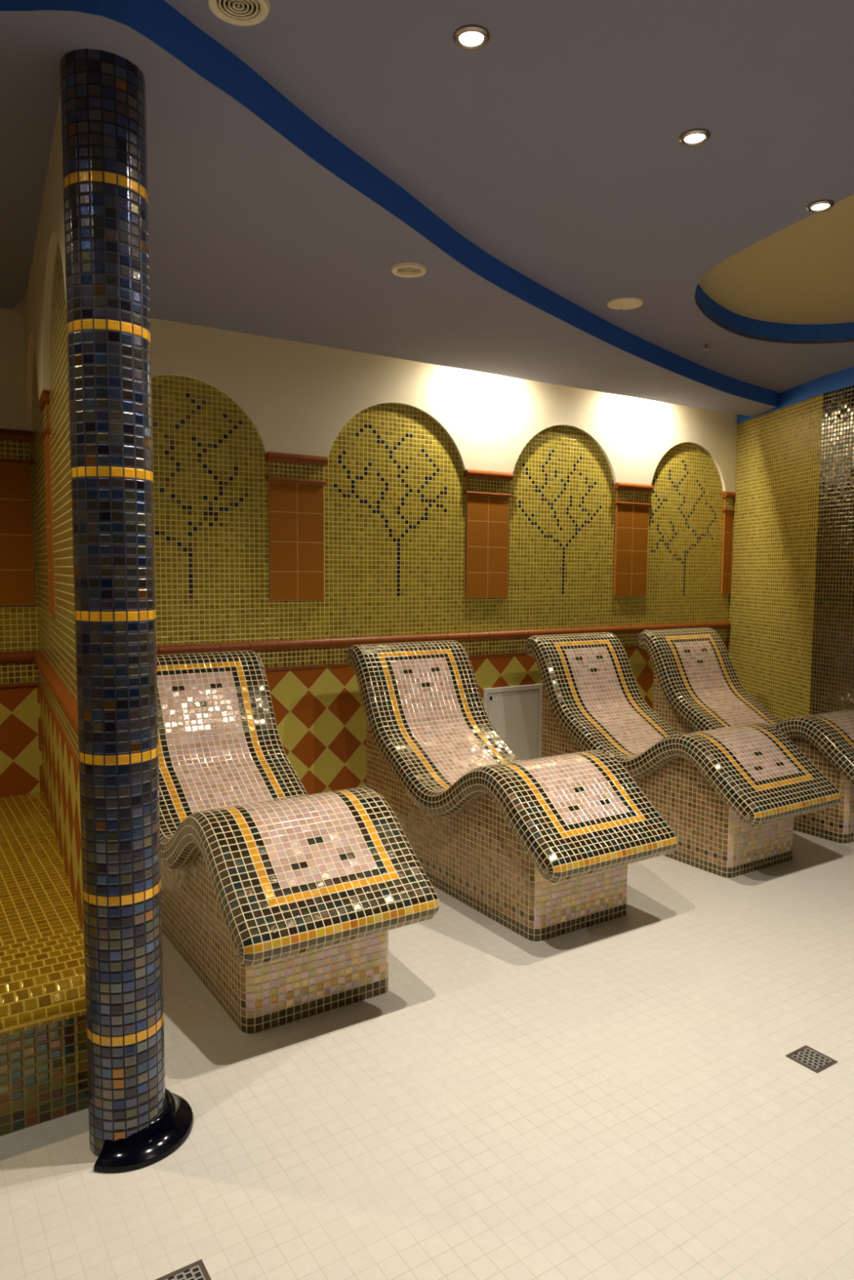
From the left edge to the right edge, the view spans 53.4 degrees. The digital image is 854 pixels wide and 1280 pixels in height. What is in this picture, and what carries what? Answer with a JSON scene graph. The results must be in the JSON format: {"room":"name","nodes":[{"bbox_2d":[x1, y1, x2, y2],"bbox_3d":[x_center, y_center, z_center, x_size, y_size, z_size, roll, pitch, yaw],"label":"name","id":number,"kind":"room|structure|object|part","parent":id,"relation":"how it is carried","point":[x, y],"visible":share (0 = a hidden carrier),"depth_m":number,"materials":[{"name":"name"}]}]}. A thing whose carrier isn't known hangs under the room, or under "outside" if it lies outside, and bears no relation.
{"room":"spa","nodes":[
{"label":"spa","id":0,"kind":"room"},
{"bbox_2d":[22,96,84,937],"bbox_3d":[-1.238,-0.248,2.909,0.130,2.800,2.020,-2,5,-28],"label":"wall partition","id":1,"kind":"structure","parent":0,"point":[45,308],"depth_m":2.71,"materials":[{"name":"yellow tile"}]},
{"bbox_3d":[-1.311,-0.394,2.943,0.015,0.612,0.161,-3,6,-33],"label":"terracotta panel","id":2,"kind":"part","parent":1,"relation":"part of","materials":[{"name":"tile"}]},
{"bbox_3d":[-1.280,0.148,2.921,0.040,0.050,2.018,-2,5,-28],"label":"rail","id":3,"kind":"part","parent":1,"relation":"part of","materials":[{"name":"tile"}]},
{"bbox_2d":[0,296,737,796],"bbox_3d":[-1.446,-0.342,4.041,9.200,2.800,0.190,-3,6,-33],"label":"wall","id":4,"kind":"structure","parent":0,"point":[302,491],"depth_m":4.68,"materials":[{"name":"yellow tile"}]},
{"bbox_3d":[-1.865,-0.457,3.670,0.298,0.612,0.001,-3,6,-33],"label":"terracotta panel","id":5,"kind":"part","parent":4,"relation":"part of","materials":[{"name":"orange tile"}]},
{"bbox_2d":[0,650,35,663],"bbox_3d":[-3.507,0.155,2.658,4.198,0.050,0.040,-3,6,-33],"label":"trim","id":6,"kind":"structure","parent":4,"relation":"attached to","point":[9,657],"depth_m":3.74,"materials":[{"name":"tile"}]},
{"bbox_3d":[-0.676,-0.512,4.442,0.306,0.612,0.001,-3,6,-33],"label":"terracotta panel","id":7,"kind":"part","parent":4,"relation":"part of","materials":[{"name":"orange tile"}]},
{"bbox_2d":[156,621,730,654],"bbox_3d":[0.307,-0.022,5.133,4.738,0.050,0.040,-3,6,-33],"label":"trim","id":8,"kind":"structure","parent":4,"relation":"attached to","point":[261,646],"depth_m":4.82,"materials":[{"name":"tile"}]},
{"bbox_3d":[0.368,-0.560,5.119,0.312,0.612,0.001,-3,6,-33],"label":"terracotta panel","id":9,"kind":"part","parent":4,"relation":"part of","materials":[{"name":"orange tile"}]},
{"bbox_2d":[483,684,542,759],"bbox_3d":[0.541,0.579,5.338,0.470,0.580,0.014,-3,6,-33],"label":"access panel","id":10,"kind":"object","parent":4,"relation":"attached to","point":[516,716],"visible":0.55,"depth_m":5.35,"materials":[{"name":"white metal"}]},
{"bbox_3d":[1.397,-0.608,5.787,0.302,0.612,0.001,-3,6,-33],"label":"terracotta panel","id":11,"kind":"part","parent":4,"relation":"part of","materials":[{"name":"orange tile"}]},
{"bbox_3d":[2.254,-0.648,6.343,0.122,0.612,0.001,-3,6,-33],"label":"terracotta panel","id":12,"kind":"part","parent":4,"relation":"part of","materials":[{"name":"orange tile"}]},
{"bbox_2d":[0,9,775,417],"bbox_3d":[-0.328,-1.423,3.252,7.500,0.099,2.262,-3,6,-33],"label":"ceiling","id":13,"kind":"structure","parent":0,"point":[249,233],"depth_m":2.93,"materials":[{"name":"grey paint"}]},
{"bbox_2d":[391,262,426,277],"bbox_3d":[-0.066,-1.356,3.115,0.132,0.012,0.132,-3,6,-33],"label":"ceiling vent","id":14,"kind":"object","parent":13,"relation":"in","point":[406,269],"visible":1,"depth_m":3.10,"materials":[{"name":"beige plastic"}]},
{"bbox_2d":[0,830,853,1279],"bbox_3d":[0.930,1.367,0.503,9.200,0.001,8.631,-3,6,-33],"label":"floor","id":15,"kind":"structure","parent":0,"point":[622,1098],"depth_m":2.16,"materials":[{"name":"beige tile"}]},
{"bbox_2d":[0,791,88,1136],"bbox_3d":[-2.392,1.004,2.316,2.792,0.385,1.919,-3,6,-33],"label":"bench","id":16,"kind":"object","parent":15,"relation":"on","point":[43,1057],"visible":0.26,"depth_m":2.19,"materials":[{"name":"yellow tile"}]},
{"bbox_3d":[-2.471,0.802,2.422,2.792,0.001,1.626,-3,6,-33],"label":"seat","id":17,"kind":"part","parent":16,"relation":"part of","materials":[{"name":"yellow tile"}]},
{"bbox_2d":[60,48,194,1173],"bbox_3d":[-0.710,-0.024,2.024,0.261,2.504,0.294,-3,6,-33],"label":"tiled column","id":18,"kind":"structure","parent":15,"relation":"on","point":[135,1122],"depth_m":1.93,"materials":[{"name":"tile"}]},
{"bbox_2d":[155,1259,211,1279],"bbox_3d":[-0.471,1.263,1.655,0.100,0.004,0.100,-3,6,-33],"label":"floor drain","id":19,"kind":"object","parent":15,"relation":"on","point":[197,1270],"visible":1,"depth_m":1.69,"materials":[{"name":"metal"}]},
{"bbox_2d":[156,650,439,1034],"bbox_3d":[-0.658,0.625,3.154,0.660,1.027,1.593,-3,6,-33],"label":"lounger","id":20,"kind":"object","parent":15,"relation":"on","point":[284,901],"visible":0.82,"depth_m":2.73,"materials":[{"name":"tile"}]},
{"bbox_2d":[346,640,678,942],"bbox_3d":[0.292,0.578,3.805,0.660,1.027,1.593,-3,6,-33],"label":"lounger","id":21,"kind":"object","parent":15,"relation":"on","point":[543,848],"visible":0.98,"depth_m":3.46,"materials":[{"name":"tile"}]},
{"bbox_2d":[524,631,840,878],"bbox_3d":[1.263,0.529,4.489,0.660,1.027,1.593,-3,6,-33],"label":"lounger","id":22,"kind":"object","parent":15,"relation":"on","point":[731,797],"visible":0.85,"depth_m":4.11,"materials":[{"name":"tile"}]},
{"bbox_2d":[637,627,853,844],"bbox_3d":[2.042,0.492,4.995,0.660,1.027,1.593,-3,6,-33],"label":"lounger","id":23,"kind":"object","parent":15,"relation":"on","point":[697,686],"visible":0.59,"depth_m":5.20,"materials":[{"name":"tile"}]},
{"bbox_2d":[785,1044,837,1073],"bbox_3d":[1.108,1.208,2.451,0.100,0.004,0.100,-3,6,-33],"label":"floor drain","id":24,"kind":"object","parent":15,"relation":"on","point":[806,1056],"visible":1,"depth_m":2.45,"materials":[{"name":"metal"}]},
{"bbox_2d":[164,0,853,393],"bbox_3d":[0.960,-1.225,0.180,9.100,0.020,8.430,-3,6,-33],"label":"ceiling","id":25,"kind":"structure","parent":0,"point":[552,145],"depth_m":2.29,"materials":[{"name":"grey paint"}]},
{"bbox_2d":[206,0,270,26],"bbox_3d":[-0.401,-1.352,1.808,0.132,0.012,0.132,-3,6,-33],"label":"ceiling vent","id":26,"kind":"object","parent":25,"relation":"in","point":[237,12],"visible":1,"depth_m":1.82,"materials":[{"name":"beige plastic"}]},
{"bbox_2d":[0,0,777,407],"bbox_3d":[-0.075,-1.387,2.821,7.426,0.100,0.848,-4,6,-44],"label":"trim","id":27,"kind":"structure","parent":25,"relation":"attached to","point":[157,20],"depth_m":2.39,"materials":[{"name":"blue paint"}]},
{"bbox_2d":[453,24,489,49],"bbox_3d":[0.100,-1.358,1.917,0.084,0.010,0.084,-3,6,-33],"label":"recessed light","id":28,"kind":"object","parent":25,"relation":"in","point":[468,37],"visible":1,"depth_m":1.91,"materials":[{"name":"silver metal"}]},
{"bbox_2d":[606,297,643,310],"bbox_3d":[0.888,-1.507,3.816,0.160,0.012,0.160,-3,6,-33],"label":"ceiling speaker","id":29,"kind":"object","parent":25,"relation":"attached to","point":[620,304],"visible":1,"depth_m":3.80,"materials":[{"name":"beige plastic"}]},
{"bbox_2d":[678,128,710,146],"bbox_3d":[0.740,-1.390,2.350,0.084,0.010,0.084,-3,6,-33],"label":"recessed light","id":30,"kind":"object","parent":25,"relation":"in","point":[696,136],"visible":1,"depth_m":2.34,"materials":[{"name":"silver metal"}]},
{"bbox_2d":[702,344,709,351],"bbox_3d":[1.481,-1.550,4.504,0.034,0.028,0.034,-3,6,-33],"label":"sprinkler head","id":31,"kind":"object","parent":25,"relation":"attached to","point":[706,345],"visible":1,"depth_m":4.50},
{"bbox_2d":[806,199,834,212],"bbox_3d":[1.288,-1.421,2.785,0.084,0.010,0.084,-3,6,-33],"label":"recessed light","id":32,"kind":"object","parent":25,"relation":"in","point":[819,206],"visible":1,"depth_m":2.78,"materials":[{"name":"silver metal"}]},
{"bbox_2d":[728,393,823,720],"bbox_3d":[2.426,-0.466,5.870,0.154,2.800,1.147,0,5,-7],"label":"wall","id":33,"kind":"structure","parent":0,"point":[771,602],"depth_m":5.74,"materials":[{"name":"yellow tile"}]},
{"bbox_2d":[736,366,853,423],"bbox_3d":[4.153,-1.324,2.417,0.533,0.105,8.684,-2,5,-29],"label":"trim","id":34,"kind":"structure","parent":33,"relation":"attached to","point":[844,378],"depth_m":5.30,"materials":[{"name":"blue paint"}]},
{"bbox_2d":[697,194,853,324],"bbox_3d":[2.082,-1.571,3.283,1.922,0.020,2.346,-3,6,-33],"label":"ceiling","id":35,"kind":"structure","parent":0,"point":[802,273],"depth_m":3.73,"materials":[{"name":"beige paint"}]},
{"bbox_2d":[694,284,853,343],"bbox_3d":[2.082,-1.512,3.288,1.866,0.100,2.277,-3,6,-33],"label":"trim","id":36,"kind":"structure","parent":35,"relation":"attached to","point":[735,322],"depth_m":4.42,"materials":[{"name":"blue paint"}]},
{"bbox_2d":[809,385,853,715],"bbox_3d":[4.511,-0.146,2.113,0.273,2.800,7.630,-3,6,-33],"label":"wall pier","id":37,"kind":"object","parent":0,"point":[832,681],"visible":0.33,"depth_m":5.14,"materials":[{"name":"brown tile"}]}
]}

